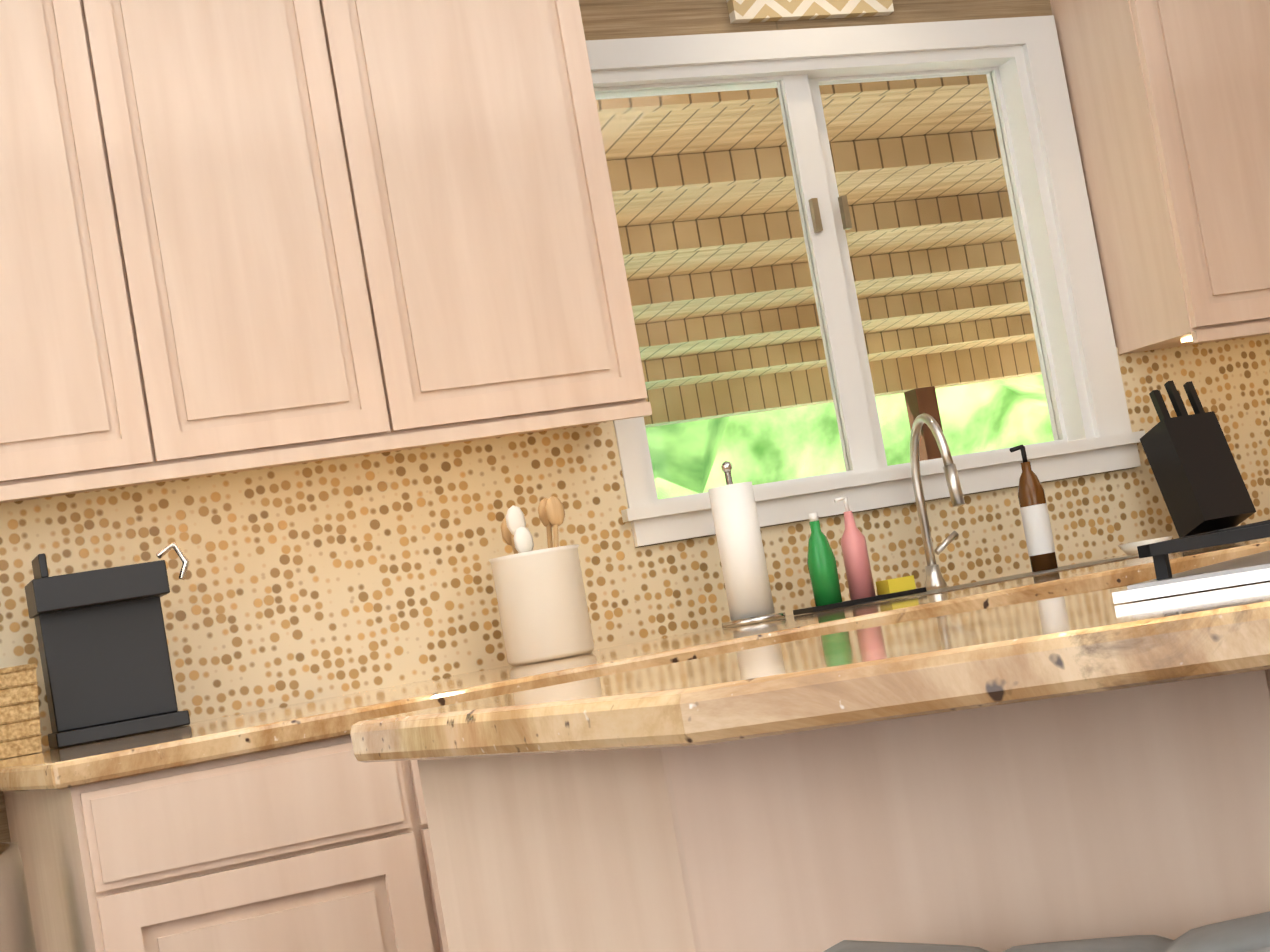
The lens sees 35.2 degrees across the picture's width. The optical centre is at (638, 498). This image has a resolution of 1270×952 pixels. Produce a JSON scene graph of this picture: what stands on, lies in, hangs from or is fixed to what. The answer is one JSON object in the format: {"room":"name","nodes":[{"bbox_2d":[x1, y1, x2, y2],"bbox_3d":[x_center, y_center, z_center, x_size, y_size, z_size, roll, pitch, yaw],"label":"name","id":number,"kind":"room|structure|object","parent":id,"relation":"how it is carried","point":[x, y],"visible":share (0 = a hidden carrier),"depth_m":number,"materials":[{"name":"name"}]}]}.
{"room":"kitchen","nodes":[
{"label":"kitchen","id":0,"kind":"room"},
{"bbox_2d":[0,0,1131,842],"bbox_3d":[-0.913,-0.123,4.655,7.350,2.967,0.150,-9,-3,-22],"label":"wall","id":1,"kind":"structure","parent":0,"point":[624,18],"depth_m":5.14,"materials":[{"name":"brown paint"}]},
{"bbox_2d":[726,0,893,23],"bbox_3d":[0.421,-1.503,5.241,0.469,0.491,0.063,-9,-3,-22],"label":"picture","id":2,"kind":"object","parent":1,"relation":"attached to","point":[745,11],"visible":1,"depth_m":5.21,"materials":[{"name":"fabric"}]},
{"bbox_2d":[586,15,1144,546],"bbox_3d":[0.543,-0.599,5.266,1.534,1.266,0.200,-9,-3,-22],"label":"window","id":3,"kind":"structure","parent":1,"relation":"in","point":[1016,61],"depth_m":5.30,"materials":[{"name":"white paint"}]},
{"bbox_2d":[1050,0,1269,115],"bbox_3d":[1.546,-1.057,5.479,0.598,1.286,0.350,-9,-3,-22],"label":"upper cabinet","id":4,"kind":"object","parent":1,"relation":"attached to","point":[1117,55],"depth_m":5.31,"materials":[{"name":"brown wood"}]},
{"bbox_3d":[1.031,0.864,0.338,7.653,0.120,9.318,-9,-3,-22],"label":"floor","id":5,"kind":"structure","parent":0,"visible":0},
{"bbox_2d":[0,842,36,951],"bbox_3d":[-0.986,0.917,3.062,0.188,0.767,0.188,-9,-3,-22],"label":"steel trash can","id":6,"kind":"object","parent":5,"relation":"on","point":[16,931],"visible":1,"depth_m":3.05,"materials":[{"name":"silver metal"}]},
{"bbox_2d":[24,768,448,951],"bbox_3d":[1.215,0.541,3.755,4.329,0.835,2.920,-9,-3,-22],"label":"base cabinet","id":7,"kind":"object","parent":5,"relation":"on","point":[350,867],"depth_m":3.08,"materials":[{"name":"brown wood"}]},
{"bbox_2d":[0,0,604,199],"bbox_3d":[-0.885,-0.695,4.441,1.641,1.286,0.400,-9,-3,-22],"label":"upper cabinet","id":8,"kind":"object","parent":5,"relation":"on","point":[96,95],"depth_m":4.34,"materials":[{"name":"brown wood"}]},
{"bbox_2d":[0,100,1269,795],"bbox_3d":[0.908,-0.146,3.931,4.565,0.561,2.527,-9,-3,-22],"label":"kitchen cabinets","id":9,"kind":"object","parent":5,"relation":"on","point":[321,354],"depth_m":4.49,"materials":[{"name":"brown wood"}]},
{"bbox_2d":[0,663,41,758],"bbox_3d":[-1.360,0.445,4.000,0.314,0.175,0.231,-9,-3,-22],"label":"wicker basket","id":10,"kind":"object","parent":9,"relation":"on","point":[20,732],"visible":1,"depth_m":3.95,"materials":[{"name":"brown wicker"}]},
{"bbox_2d":[25,542,189,747],"bbox_3d":[-1.102,0.301,4.218,0.320,0.396,0.240,-9,-3,-22],"label":"coffee maker","id":11,"kind":"object","parent":9,"relation":"on","point":[104,654],"visible":1,"depth_m":4.15,"materials":[{"name":"black plastic"}]},
{"bbox_2d":[489,496,593,665],"bbox_3d":[-0.225,0.182,4.484,0.206,0.361,0.206,-9,-3,-22],"label":"utensil crock","id":12,"kind":"object","parent":9,"relation":"on","point":[542,604],"visible":1,"depth_m":4.40,"materials":[{"name":"white ceramic"}]},
{"bbox_2d":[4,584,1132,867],"bbox_3d":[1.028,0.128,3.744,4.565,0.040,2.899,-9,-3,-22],"label":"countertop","id":13,"kind":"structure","parent":9,"relation":"on","point":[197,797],"depth_m":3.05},
{"bbox_2d":[814,543,1208,611],"bbox_3d":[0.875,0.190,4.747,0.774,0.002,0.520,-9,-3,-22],"label":"sink basin","id":14,"kind":"object","parent":13,"relation":"in","point":[1025,575],"depth_m":4.62,"materials":[{"name":"silver metal"}]},
{"bbox_2d":[708,461,785,627],"bbox_3d":[0.236,0.101,4.677,0.150,0.383,0.148,-9,-3,-22],"label":"paper towel holder","id":15,"kind":"object","parent":9,"relation":"on","point":[741,553],"visible":1,"depth_m":4.63,"materials":[{"name":"white paper"}]},
{"bbox_2d":[793,496,926,614],"bbox_3d":[0.506,0.123,4.782,0.310,0.261,0.100,-9,-3,-22],"label":"soap caddy","id":16,"kind":"object","parent":9,"relation":"on","point":[822,568],"visible":1,"depth_m":4.75,"materials":[{"name":"green glass"}]},
{"bbox_2d":[910,413,964,590],"bbox_3d":[0.770,-0.001,4.984,0.117,0.436,0.222,-9,-3,-22],"label":"faucet","id":17,"kind":"object","parent":9,"relation":"on","point":[935,579],"visible":1,"depth_m":5.02,"materials":[{"name":"silver metal"}]},
{"bbox_2d":[1010,444,1057,571],"bbox_3d":[0.982,0.022,4.983,0.069,0.318,0.065,-9,-3,-22],"label":"soap dispenser","id":18,"kind":"object","parent":9,"relation":"on","point":[1037,525],"visible":0.85,"depth_m":4.96,"materials":[{"name":"brown glass"}]},
{"bbox_2d":[1118,536,1171,554],"bbox_3d":[1.290,0.122,5.094,0.140,0.030,0.140,-9,-3,-22],"label":"soap dish","id":19,"kind":"object","parent":9,"relation":"on","point":[1129,549],"visible":0.46,"depth_m":5.05,"materials":[{"name":"white ceramic"}]},
{"bbox_2d":[1140,380,1255,537],"bbox_3d":[1.461,-0.104,5.254,0.175,0.433,0.218,-9,-3,-22],"label":"knife block","id":20,"kind":"object","parent":9,"relation":"on","point":[1197,475],"visible":0.83,"depth_m":5.22,"materials":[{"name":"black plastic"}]},
{"bbox_2d":[419,772,1269,951],"bbox_3d":[0.992,0.480,1.902,1.876,0.825,1.806,-9,-3,-22],"label":"kitchen island","id":21,"kind":"object","parent":5,"relation":"on","point":[523,863],"depth_m":1.94,"materials":[{"name":"brown wood"}]},
{"bbox_2d":[350,552,1269,799],"bbox_3d":[0.909,0.042,1.777,1.886,0.051,2.158,-9,-3,-22],"label":"island countertop","id":22,"kind":"structure","parent":21,"relation":"on","point":[1160,686],"depth_m":1.82,"materials":[{"name":"beige stone"}]},
{"bbox_2d":[1111,520,1269,604],"bbox_3d":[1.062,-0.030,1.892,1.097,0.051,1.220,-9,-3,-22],"label":"cooktop","id":23,"kind":"object","parent":22,"relation":"in","point":[1250,572],"depth_m":1.92,"materials":[{"name":"silver metal"}]},
{"label":"outside","id":24,"kind":"structure","parent":0,"visible":0},
{"bbox_2d":[596,74,1053,498],"bbox_3d":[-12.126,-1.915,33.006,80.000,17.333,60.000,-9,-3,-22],"label":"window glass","id":25,"kind":"object","parent":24,"point":[752,191],"depth_m":10.97,"materials":[{"name":"glass"}]}
]}

